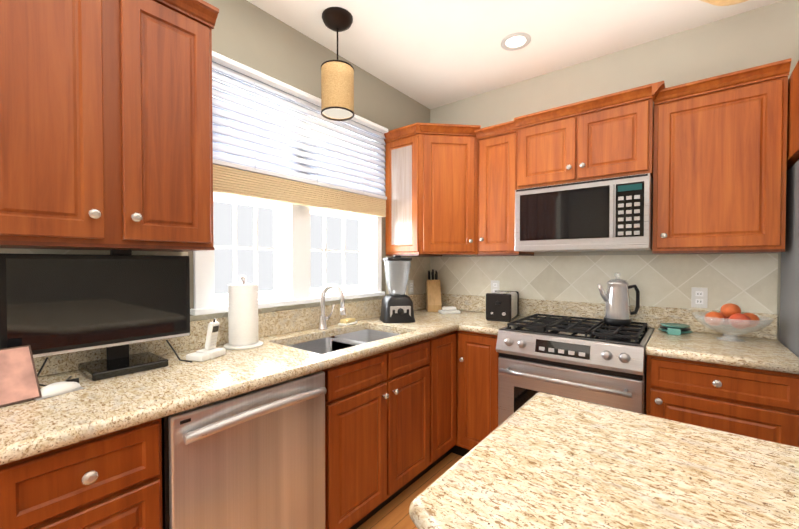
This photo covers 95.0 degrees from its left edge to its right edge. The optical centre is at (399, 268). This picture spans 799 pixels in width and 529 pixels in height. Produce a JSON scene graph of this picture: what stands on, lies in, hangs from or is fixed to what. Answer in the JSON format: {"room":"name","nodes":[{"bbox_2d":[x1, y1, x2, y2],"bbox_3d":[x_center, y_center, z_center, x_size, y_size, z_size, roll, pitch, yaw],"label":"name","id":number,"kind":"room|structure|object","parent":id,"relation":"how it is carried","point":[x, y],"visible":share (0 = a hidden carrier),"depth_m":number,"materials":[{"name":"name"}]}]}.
{"room":"kitchen","nodes":[
{"label":"kitchen","id":0,"kind":"room"},
{"bbox_2d":[11,0,430,315],"bbox_3d":[-1.524,-0.036,1.105,0.160,2.665,5.920,1,1,38],"label":"wall","id":1,"kind":"structure","parent":0,"point":[245,32],"depth_m":2.10,"materials":[{"name":"beige paint"}]},
{"bbox_2d":[0,0,218,251],"bbox_3d":[-1.065,-0.543,1.282,0.328,0.924,0.670,1,1,38],"label":"upper cabinet","id":2,"kind":"object","parent":1,"relation":"attached to","point":[106,139],"depth_m":1.19,"materials":[{"name":"brown wood"}]},
{"bbox_2d":[0,248,431,320],"bbox_3d":[-0.836,0.147,1.838,0.015,0.446,3.599,1,1,38],"label":"tile backsplash","id":3,"kind":"structure","parent":1,"relation":"attached to","point":[419,266],"depth_m":2.12,"materials":[{"name":"stone"}]},
{"bbox_2d":[190,69,384,315],"bbox_3d":[-0.598,-0.395,2.232,0.208,1.203,1.326,1,1,38],"label":"window","id":4,"kind":"structure","parent":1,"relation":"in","point":[292,249],"depth_m":2.14,"materials":[{"name":"white paint"}]},
{"bbox_2d":[212,51,387,216],"bbox_3d":[-0.503,-0.683,2.167,0.066,0.636,1.289,1,1,38],"label":"window blind","id":5,"kind":"object","parent":4,"relation":"attached to","point":[249,169],"visible":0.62,"depth_m":2.01,"materials":[{"name":"beige fabric"}]},
{"bbox_2d":[384,122,423,255],"bbox_3d":[0.200,-0.557,2.905,0.304,0.900,0.620,1,1,38],"label":"upper cabinet","id":6,"kind":"object","parent":1,"relation":"attached to","point":[402,147],"depth_m":2.65,"materials":[{"name":"brown wood"}]},
{"bbox_2d":[357,453,462,528],"bbox_3d":[0.501,1.382,-0.471,5.320,0.120,5.920,1,1,38],"label":"floor","id":7,"kind":"structure","parent":0,"point":[393,513],"depth_m":1.98,"materials":[{"name":"brown wood"}]},
{"bbox_2d":[0,418,161,528],"bbox_3d":[-1.028,0.859,1.117,0.618,0.874,0.345,1,1,38],"label":"base cabinet","id":8,"kind":"object","parent":7,"relation":"on","point":[113,480],"depth_m":0.93,"materials":[{"name":"brown wood"}]},
{"bbox_2d":[0,284,777,464],"bbox_3d":[0.009,0.352,1.174,2.166,0.487,3.598,1,1,38],"label":"countertop","id":9,"kind":"structure","parent":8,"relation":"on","point":[297,343],"depth_m":1.50,"materials":[{"name":"stone"}]},
{"bbox_2d":[0,345,41,407],"bbox_3d":[-1.171,0.309,0.999,0.139,0.147,0.250,1,1,30],"label":"magazines","id":10,"kind":"object","parent":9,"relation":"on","point":[19,382],"visible":1,"depth_m":1.06,"materials":[{"name":"pink paper"}]},
{"bbox_2d":[34,378,84,400],"bbox_3d":[-1.047,0.365,1.119,0.064,0.032,0.116,0,1,26],"label":"mouse","id":11,"kind":"object","parent":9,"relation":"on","point":[59,388],"visible":0.96,"depth_m":1.11,"materials":[{"name":"plastic"}]},
{"bbox_2d":[0,249,191,385],"bbox_3d":[-1.052,0.154,1.333,0.219,0.447,0.550,1,1,38],"label":"tv monitor","id":12,"kind":"object","parent":9,"relation":"on","point":[115,303],"visible":0.88,"depth_m":1.30,"materials":[{"name":"black plastic"}]},
{"bbox_2d":[186,319,225,361],"bbox_3d":[-0.807,0.294,1.530,0.090,0.161,0.125,0,1,18],"label":"cordless phone","id":13,"kind":"object","parent":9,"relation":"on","point":[210,350],"visible":1,"depth_m":1.53,"materials":[{"name":"white plastic"}]},
{"bbox_2d":[223,276,262,349],"bbox_3d":[-0.745,0.203,1.749,0.176,0.336,0.176,1,1,38],"label":"paper towel holder","id":14,"kind":"object","parent":9,"relation":"on","point":[243,315],"visible":1,"depth_m":1.69,"materials":[{"name":"white paper"}]},
{"bbox_2d":[317,284,345,329],"bbox_3d":[-0.382,0.229,2.160,0.222,0.272,0.106,1,1,38],"label":"faucet","id":15,"kind":"object","parent":9,"relation":"on","point":[323,319],"depth_m":2.17,"materials":[{"name":"silver metal"}]},
{"bbox_2d":[338,318,357,325],"bbox_3d":[-0.333,0.343,2.355,0.070,0.036,0.120,1,1,30],"label":"dish","id":16,"kind":"object","parent":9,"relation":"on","point":[347,321],"visible":1,"depth_m":2.32,"materials":[{"name":"ceramic"}]},
{"bbox_2d":[380,255,414,322],"bbox_3d":[-0.017,0.135,2.510,0.275,0.447,0.275,1,1,38],"label":"blender","id":17,"kind":"object","parent":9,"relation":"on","point":[397,305],"visible":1,"depth_m":2.43,"materials":[{"name":"black plastic"}]},
{"bbox_2d":[426,269,441,311],"bbox_3d":[0.282,0.180,3.039,0.110,0.340,0.195,0,1,-2],"label":"knife block","id":18,"kind":"object","parent":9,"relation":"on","point":[433,296],"visible":1,"depth_m":2.99,"materials":[{"name":"brown wood"}]},
{"bbox_2d":[438,306,459,313],"bbox_3d":[0.390,0.327,2.868,0.150,0.052,0.100,0,1,-17],"label":"soap dish","id":19,"kind":"object","parent":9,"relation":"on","point":[448,310],"visible":1,"depth_m":2.83,"materials":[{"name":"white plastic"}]},
{"bbox_2d":[486,291,518,321],"bbox_3d":[0.725,0.263,2.578,0.172,0.188,0.298,0,1,28],"label":"toaster","id":20,"kind":"object","parent":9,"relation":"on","point":[502,306],"visible":1,"depth_m":2.47,"materials":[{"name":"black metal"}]},
{"bbox_2d":[161,371,326,528],"bbox_3d":[-0.698,0.857,1.461,0.654,0.868,0.588,1,1,38],"label":"dishwasher","id":21,"kind":"object","parent":7,"relation":"on","point":[254,459],"visible":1,"depth_m":1.25,"materials":[{"name":"silver metal"}]},
{"bbox_2d":[322,357,435,528],"bbox_3d":[-0.302,0.952,2.040,0.618,0.660,0.793,1,1,38],"label":"base cabinet","id":22,"kind":"object","parent":7,"relation":"on","point":[398,421],"depth_m":1.77,"materials":[{"name":"brown wood"}]},
{"bbox_2d":[369,329,455,464],"bbox_3d":[0.037,0.838,2.467,0.618,0.874,0.300,1,1,38],"label":"base cabinet","id":23,"kind":"object","parent":7,"relation":"on","point":[437,354],"depth_m":2.25,"materials":[{"name":"brown wood"}]},
{"bbox_2d":[456,331,499,456],"bbox_3d":[0.674,0.836,2.555,0.314,0.874,0.618,1,1,38],"label":"base cabinet","id":24,"kind":"object","parent":7,"relation":"on","point":[477,357],"depth_m":2.32,"materials":[{"name":"brown wood"}]},
{"bbox_2d":[496,313,652,425],"bbox_3d":[1.035,0.806,2.167,0.722,0.948,0.704,1,1,38],"label":"range","id":25,"kind":"object","parent":7,"relation":"on","point":[601,362],"visible":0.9,"depth_m":1.95,"materials":[{"name":"silver metal"}]},
{"bbox_2d":[597,273,639,324],"bbox_3d":[1.309,0.178,2.188,0.203,0.304,0.150,1,1,38],"label":"kettle","id":26,"kind":"object","parent":25,"relation":"on","point":[616,299],"visible":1,"depth_m":2.15,"materials":[{"name":"silver metal"}]},
{"bbox_2d":[409,392,798,528],"bbox_3d":[0.705,0.860,-0.166,2.068,0.915,1.736,1,1,38],"label":"kitchen island","id":27,"kind":"object","parent":7,"relation":"on","point":[540,460],"visible":1,"depth_m":0.68,"materials":[{"name":"stone"}]},
{"bbox_2d":[646,355,798,446],"bbox_3d":[1.568,0.848,1.829,0.520,0.874,0.650,1,1,38],"label":"base cabinet","id":28,"kind":"object","parent":7,"relation":"on","point":[756,403],"visible":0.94,"depth_m":1.58,"materials":[{"name":"brown wood"}]},
{"bbox_2d":[646,328,798,373],"bbox_3d":[1.569,0.390,1.822,0.520,0.040,0.649,1,1,38],"label":"countertop","id":29,"kind":"structure","parent":28,"relation":"on","point":[776,355],"depth_m":1.68,"materials":[{"name":"stone"}]},
{"bbox_2d":[658,323,691,334],"bbox_3d":[1.562,0.344,2.076,0.156,0.043,0.178,1,1,38],"label":"dishes","id":30,"kind":"object","parent":29,"relation":"on","point":[674,329],"visible":1,"depth_m":2.04,"materials":[{"name":"teal ceramic"}]},
{"bbox_2d":[692,303,773,341],"bbox_3d":[1.700,0.274,1.878,0.316,0.189,0.316,1,1,38],"label":"fruit bowl","id":31,"kind":"object","parent":29,"relation":"on","point":[731,315],"visible":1,"depth_m":1.84,"materials":[{"name":"clear glass"}]},
{"bbox_2d":[780,160,798,357],"bbox_3d":[2.050,0.411,1.275,0.900,1.765,0.857,1,1,38],"label":"refrigerator","id":32,"kind":"object","parent":7,"relation":"on","point":[789,313],"depth_m":1.69,"materials":[{"name":"silver metal"}]},
{"bbox_2d":[247,0,782,108],"bbox_3d":[0.501,-1.399,-0.515,5.320,0.128,5.920,1,1,38],"label":"ceiling","id":33,"kind":"structure","parent":0,"point":[431,54],"depth_m":2.16,"materials":[{"name":"white paint"}]},
{"bbox_2d":[321,7,353,120],"bbox_3d":[-0.342,-1.116,2.021,0.182,0.534,0.182,1,1,38],"label":"pendant lamp","id":34,"kind":"object","parent":33,"relation":"hanging from","point":[337,89],"visible":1,"depth_m":1.96,"materials":[{"name":"beige fabric"}]},
{"bbox_2d":[700,0,747,5],"bbox_3d":[1.419,-1.245,1.490,0.360,0.259,0.360,1,1,38],"label":"semi-flush ceiling light","id":35,"kind":"object","parent":33,"relation":"hanging from","point":[722,2],"visible":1,"depth_m":1.58,"materials":[{"name":"beige glass"}]},
{"bbox_2d":[431,0,798,340],"bbox_3d":[2.281,-0.047,1.771,4.950,2.665,0.160,1,1,38],"label":"wall","id":36,"kind":"structure","parent":0,"point":[767,34],"depth_m":2.22,"materials":[{"name":"beige paint"}]},
{"bbox_2d":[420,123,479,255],"bbox_3d":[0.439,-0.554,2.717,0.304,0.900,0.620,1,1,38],"label":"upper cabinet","id":37,"kind":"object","parent":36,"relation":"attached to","point":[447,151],"depth_m":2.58,"materials":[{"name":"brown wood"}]},
{"bbox_2d":[476,122,533,255],"bbox_3d":[0.769,-0.539,2.643,0.301,0.871,0.328,1,1,38],"label":"upper cabinet","id":38,"kind":"object","parent":36,"relation":"attached to","point":[495,200],"depth_m":2.52,"materials":[{"name":"brown wood"}]},
{"bbox_2d":[512,83,655,193],"bbox_3d":[1.158,-0.738,2.298,0.730,0.450,0.383,1,1,38],"label":"upper cabinet","id":39,"kind":"object","parent":36,"relation":"attached to","point":[612,135],"depth_m":2.11,"materials":[{"name":"brown wood"}]},
{"bbox_2d":[514,173,652,251],"bbox_3d":[1.147,-0.307,2.291,0.722,0.395,0.413,1,1,38],"label":"microwave","id":40,"kind":"object","parent":39,"relation":"attached to","point":[612,214],"visible":1,"depth_m":2.10,"materials":[{"name":"silver metal"}]},
{"bbox_2d":[432,253,777,313],"bbox_3d":[1.130,0.135,2.568,2.137,0.446,0.017,1,1,38],"label":"tile backsplash","id":41,"kind":"structure","parent":36,"relation":"attached to","point":[746,282],"depth_m":2.29,"materials":[{"name":"tile"}]},
{"bbox_2d":[652,59,791,253],"bbox_3d":[1.661,-0.514,1.939,0.502,0.845,0.328,1,1,38],"label":"upper cabinet","id":42,"kind":"object","parent":36,"relation":"attached to","point":[716,157],"depth_m":1.79,"materials":[{"name":"brown wood"}]},
{"bbox_2d":[784,58,798,165],"bbox_3d":[1.950,-0.713,1.510,0.466,0.435,0.638,1,1,38],"label":"upper cabinet","id":43,"kind":"object","parent":36,"relation":"attached to","point":[791,148],"depth_m":1.61,"materials":[{"name":"brown wood"}]},
{"label":"outside","id":44,"kind":"structure","parent":0,"visible":0},
{"bbox_2d":[213,105,358,294],"bbox_3d":[-2.344,-0.740,3.396,0.100,6.000,9.000,1,1,38],"label":"window panes","id":45,"kind":"structure","parent":44,"point":[223,236],"depth_m":4.41,"materials":[{"name":"glass"}]}
]}

